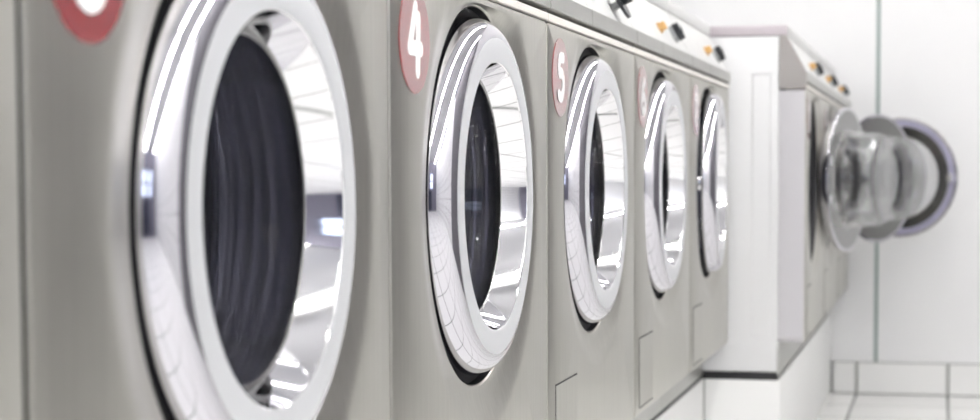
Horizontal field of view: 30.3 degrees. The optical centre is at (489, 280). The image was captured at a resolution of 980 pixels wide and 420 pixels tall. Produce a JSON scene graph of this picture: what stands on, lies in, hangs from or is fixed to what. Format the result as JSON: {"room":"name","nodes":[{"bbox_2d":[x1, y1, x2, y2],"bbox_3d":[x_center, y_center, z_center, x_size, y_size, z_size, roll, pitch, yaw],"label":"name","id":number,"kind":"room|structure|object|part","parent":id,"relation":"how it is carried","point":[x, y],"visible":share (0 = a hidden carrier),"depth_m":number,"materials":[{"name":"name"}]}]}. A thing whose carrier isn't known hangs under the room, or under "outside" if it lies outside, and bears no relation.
{"room":"laundry","nodes":[
{"label":"laundry","id":0,"kind":"room"},
{"bbox_2d":[705,313,830,419],"bbox_3d":[0.523,0.301,5.262,0.805,0.273,2.017,1,4,14],"label":"plinth","id":1,"kind":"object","parent":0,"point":[803,389],"depth_m":4.34,"materials":[{"name":"white tile"}]},
{"bbox_2d":[701,24,894,379],"bbox_3d":[0.620,-0.207,4.637,0.800,0.816,0.915,1,4,14],"label":"washing machine","id":2,"kind":"object","parent":1,"relation":"on","point":[789,179],"visible":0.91,"depth_m":4.18,"materials":[{"name":"white metal"}]},
{"bbox_3d":[0.482,0.198,4.565,0.538,0.018,0.660,1,4,14],"label":"rail","id":3,"kind":"part","parent":2,"relation":"part of","materials":[{"name":"black"}]},
{"bbox_3d":[0.479,-0.595,4.516,0.577,0.025,0.658,1,4,14],"label":"lid","id":4,"kind":"part","parent":2,"relation":"part of","materials":[{"name":"white metal"}]},
{"bbox_3d":[0.737,0.160,4.499,0.020,0.080,0.656,1,4,14],"label":"kick plate","id":5,"kind":"part","parent":2,"relation":"part of","materials":[{"name":"metal"}]},
{"bbox_3d":[0.772,-0.167,4.470,0.062,0.582,0.653,1,4,14],"label":"panel","id":6,"kind":"part","parent":2,"relation":"part of","materials":[{"name":"silver metal"}]},
{"bbox_3d":[0.942,-0.270,4.835,0.029,0.368,0.368,2,4,27],"label":"door","id":7,"kind":"part","parent":2,"relation":"part of","materials":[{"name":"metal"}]},
{"bbox_2d":[834,130,894,228],"bbox_3d":[1.003,-0.269,4.804,0.106,0.262,0.262,2,4,27],"label":"glass bowl","id":8,"kind":"object","parent":2,"relation":"on","point":[864,166],"depth_m":4.72,"materials":[{"name":"white"}]},
{"bbox_2d":[799,45,926,351],"bbox_3d":[0.811,-0.244,5.242,0.880,0.816,0.863,1,4,14],"label":"washing machine","id":9,"kind":"object","parent":1,"relation":"on","point":[909,160],"visible":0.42,"depth_m":5.34,"materials":[{"name":"stainless steel"},{"name":"chrome"},{"name":"clear glass"}]},
{"bbox_3d":[0.641,0.159,5.204,0.538,0.018,0.660,1,4,14],"label":"rail","id":10,"kind":"part","parent":9,"relation":"part of","materials":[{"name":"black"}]},
{"bbox_3d":[0.638,-0.635,5.156,0.577,0.025,0.658,1,4,14],"label":"lid","id":11,"kind":"part","parent":9,"relation":"part of","materials":[{"name":"white metal"}]},
{"bbox_3d":[0.931,-0.207,5.109,0.062,0.582,0.653,1,4,14],"label":"panel","id":12,"kind":"part","parent":9,"relation":"part of","materials":[{"name":"silver metal"}]},
{"bbox_3d":[1.154,-0.308,5.434,0.368,0.368,0.029,-3,5,-43],"label":"door","id":13,"kind":"part","parent":9,"relation":"part of","materials":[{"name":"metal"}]},
{"bbox_2d":[885,135,926,220],"bbox_3d":[1.200,-0.305,5.384,0.262,0.262,0.106,-3,5,-43],"label":"glass bowl","id":14,"kind":"object","parent":9,"relation":"on","point":[909,160],"depth_m":5.35,"materials":[{"name":"white"}]},
{"bbox_2d":[816,60,957,329],"bbox_3d":[0.991,-0.277,5.772,0.972,0.816,0.660,1,4,14],"label":"washing machine","id":15,"kind":"object","parent":1,"relation":"on","point":[942,170],"visible":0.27,"depth_m":5.74,"materials":[{"name":"stainless steel"},{"name":"chrome"},{"name":"clear glass"}]},
{"bbox_3d":[0.797,-0.675,5.795,0.577,0.025,0.658,1,4,14],"label":"lid","id":16,"kind":"part","parent":15,"relation":"part of","materials":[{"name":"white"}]},
{"bbox_3d":[1.090,-0.246,5.749,0.062,0.582,0.653,1,4,14],"label":"panel","id":17,"kind":"part","parent":15,"relation":"part of","materials":[{"name":"silver metal"}]},
{"bbox_2d":[907,137,938,216],"bbox_3d":[1.286,-0.329,5.775,0.262,0.262,0.106,2,4,36],"label":"glass bowl","id":18,"kind":"object","parent":15,"relation":"on","point":[929,146],"depth_m":5.74,"materials":[{"name":"white"}]},
{"bbox_3d":[1.326,-0.333,5.830,0.368,0.368,0.029,2,4,36],"label":"door","id":19,"kind":"part","parent":15,"relation":"part of","materials":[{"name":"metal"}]},
{"bbox_2d":[669,0,979,391],"bbox_3d":[1.794,-0.988,5.958,3.110,2.750,0.100,1,4,14],"label":"wall","id":20,"kind":"structure","parent":0,"point":[929,281],"depth_m":6.05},
{"bbox_2d":[874,0,880,360],"bbox_3d":[1.302,-1.046,6.053,0.012,2.640,0.047,1,4,14],"label":"trim","id":21,"kind":"structure","parent":20,"relation":"attached to","point":[878,1],"depth_m":6.08,"materials":[{"name":"grey"}]},
{"bbox_2d":[834,362,979,395],"bbox_3d":[2.185,0.337,5.901,2.095,0.102,0.021,1,4,14],"label":"baseboard","id":22,"kind":"structure","parent":20,"relation":"attached to","point":[857,377],"depth_m":6.08,"materials":[{"name":"white tile"}]},
{"bbox_2d":[834,392,979,396],"bbox_3d":[2.186,0.389,5.904,2.095,0.005,0.020,1,4,14],"label":"trim","id":23,"kind":"structure","parent":20,"relation":"attached to","point":[834,392],"depth_m":6.09,"materials":[{"name":"grey tile"}]},
{"bbox_2d":[834,361,979,364],"bbox_3d":[2.185,0.283,5.899,2.095,0.008,0.019,1,4,14],"label":"trim","id":24,"kind":"structure","parent":20,"relation":"attached to","point":[834,361],"depth_m":6.08,"materials":[{"name":"grey tile"}]},
{"bbox_2d":[817,392,979,419],"bbox_3d":[0.653,0.720,1.437,3.110,0.100,9.613,1,4,14],"label":"floor","id":25,"kind":"structure","parent":0,"point":[838,406],"depth_m":5.77,"materials":[{"name":"white tile"}]},
{"bbox_2d":[656,379,702,419],"bbox_3d":[-0.358,0.498,2.087,0.629,0.273,4.580,1,4,14],"label":"plinth","id":26,"kind":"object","parent":25,"relation":"on","point":[689,406],"depth_m":3.97,"materials":[{"name":"white tile"}]},
{"bbox_2d":[0,0,23,419],"bbox_3d":[-0.621,0.037,0.720,0.633,0.816,0.660,1,4,14],"label":"washing machine","id":27,"kind":"object","parent":26,"relation":"on","point":[11,358],"visible":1,"depth_m":0.95,"materials":[{"name":"grey metal"}]},
{"bbox_2d":[15,0,389,419],"bbox_3d":[-0.462,-0.003,1.359,0.633,0.816,0.660,1,4,14],"label":"washing machine","id":28,"kind":"object","parent":26,"relation":"on","point":[203,184],"visible":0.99,"depth_m":1.17,"materials":[{"name":"grey metal"}]},
{"bbox_2d":[202,33,302,385],"bbox_3d":[-0.230,-0.052,1.321,0.106,0.262,0.262,1,4,14],"label":"glass bowl","id":29,"kind":"object","parent":28,"relation":"on","point":[252,195],"depth_m":1.42,"materials":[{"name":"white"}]},
{"bbox_3d":[-0.164,-0.051,1.305,0.029,0.368,0.368,1,4,14],"label":"door","id":30,"kind":"part","parent":28,"relation":"part of","materials":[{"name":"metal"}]},
{"bbox_2d":[387,0,550,419],"bbox_3d":[-0.303,-0.042,1.999,0.633,0.816,0.660,1,4,14],"label":"washing machine","id":31,"kind":"object","parent":26,"relation":"on","point":[466,79],"visible":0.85,"depth_m":1.85,"materials":[{"name":"grey metal"}]},
{"bbox_2d":[464,84,499,308],"bbox_3d":[-0.071,-0.091,1.961,0.106,0.262,0.262,1,4,14],"label":"glass bowl","id":32,"kind":"object","parent":31,"relation":"on","point":[482,163],"depth_m":2.06,"materials":[{"name":"white"}]},
{"bbox_3d":[-0.005,-0.090,1.944,0.029,0.368,0.368,1,4,14],"label":"door","id":33,"kind":"part","parent":31,"relation":"part of","materials":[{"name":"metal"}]},
{"bbox_2d":[544,0,637,419],"bbox_3d":[-0.141,-0.082,2.637,0.638,0.816,0.660,1,4,14],"label":"washing machine","id":34,"kind":"object","parent":26,"relation":"on","point":[590,49],"visible":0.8,"depth_m":2.51,"materials":[{"name":"grey metal"}]},
{"bbox_2d":[589,113,603,265],"bbox_3d":[0.088,-0.131,2.600,0.106,0.262,0.262,1,4,14],"label":"glass bowl","id":35,"kind":"object","parent":34,"relation":"on","point":[596,173],"depth_m":2.70,"materials":[{"name":"white"}]},
{"bbox_3d":[0.155,-0.130,2.584,0.029,0.368,0.368,1,4,14],"label":"door","id":36,"kind":"part","parent":34,"relation":"part of","materials":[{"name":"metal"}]},
{"bbox_3d":[0.191,-0.416,2.741,0.018,0.018,0.013,1,4,14],"label":"knob","id":37,"kind":"part","parent":34,"relation":"part of","materials":[{"name":"grey plastic"}]},
{"bbox_2d":[626,0,692,419],"bbox_3d":[0.015,-0.121,3.277,0.633,0.816,0.660,1,4,14],"label":"washing machine","id":38,"kind":"object","parent":26,"relation":"on","point":[663,62],"visible":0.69,"depth_m":3.15,"materials":[{"name":"grey metal"}]},
{"bbox_3d":[0.245,0.239,3.243,0.020,0.080,0.656,1,4,14],"label":"kick plate","id":39,"kind":"part","parent":38,"relation":"part of","materials":[{"name":"metal"}]},
{"bbox_3d":[-0.013,-0.517,3.260,0.577,0.025,0.658,1,4,14],"label":"lid","id":40,"kind":"part","parent":38,"relation":"part of","materials":[{"name":"white metal"}]},
{"bbox_2d":[662,137,667,235],"bbox_3d":[0.247,-0.170,3.239,0.106,0.262,0.262,1,4,14],"label":"glass bowl","id":41,"kind":"object","parent":38,"relation":"on","point":[665,151],"depth_m":3.34,"materials":[{"name":"white"}]},
{"bbox_3d":[0.314,-0.170,3.223,0.029,0.368,0.368,1,4,14],"label":"door","id":42,"kind":"part","parent":38,"relation":"part of","materials":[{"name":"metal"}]},
{"bbox_3d":[0.344,-0.461,3.381,0.023,0.034,0.035,1,4,14],"label":"knob","id":43,"kind":"part","parent":38,"relation":"part of","materials":[{"name":"grey plastic"}]},
{"bbox_2d":[658,0,730,416],"bbox_3d":[0.182,-0.161,3.915,0.649,0.816,0.660,1,4,14],"label":"washing machine","id":44,"kind":"object","parent":26,"relation":"on","point":[710,78],"visible":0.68,"depth_m":3.75,"materials":[{"name":"grey metal"}]},
{"bbox_3d":[0.149,0.237,3.948,0.538,0.018,0.660,1,4,14],"label":"rail","id":45,"kind":"part","parent":44,"relation":"part of","materials":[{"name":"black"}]},
{"bbox_3d":[0.404,0.199,3.882,0.020,0.080,0.656,1,4,14],"label":"kick plate","id":46,"kind":"part","parent":44,"relation":"part of","materials":[{"name":"metal"}]},
{"bbox_3d":[0.146,-0.556,3.899,0.577,0.025,0.658,1,4,14],"label":"lid","id":47,"kind":"part","parent":44,"relation":"part of","materials":[{"name":"white metal"}]},
{"bbox_2d":[697,122,703,243],"bbox_3d":[0.414,-0.210,3.874,0.106,0.262,0.262,0,4,11],"label":"glass bowl","id":48,"kind":"object","parent":44,"relation":"on","point":[701,124],"depth_m":3.76,"materials":[{"name":"white"}]},
{"bbox_3d":[0.439,-0.128,3.853,0.062,0.582,0.653,1,4,14],"label":"panel","id":49,"kind":"part","parent":44,"relation":"part of","materials":[{"name":"silver metal"}]},
{"bbox_3d":[0.503,-0.501,4.020,0.023,0.034,0.035,1,4,14],"label":"knob","id":50,"kind":"part","parent":44,"relation":"part of","materials":[{"name":"grey plastic"}]},
{"bbox_3d":[0.481,-0.209,3.860,0.029,0.368,0.368,0,4,11],"label":"door","id":51,"kind":"part","parent":44,"relation":"part of","materials":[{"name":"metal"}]},
{"bbox_2d":[703,379,704,419],"bbox_3d":[0.497,0.364,4.227,0.008,0.273,0.005,1,4,14],"label":"trim","id":52,"kind":"structure","parent":26,"relation":"attached to","point":[703,379],"depth_m":4.22,"materials":[{"name":"grey tile"}]}
]}

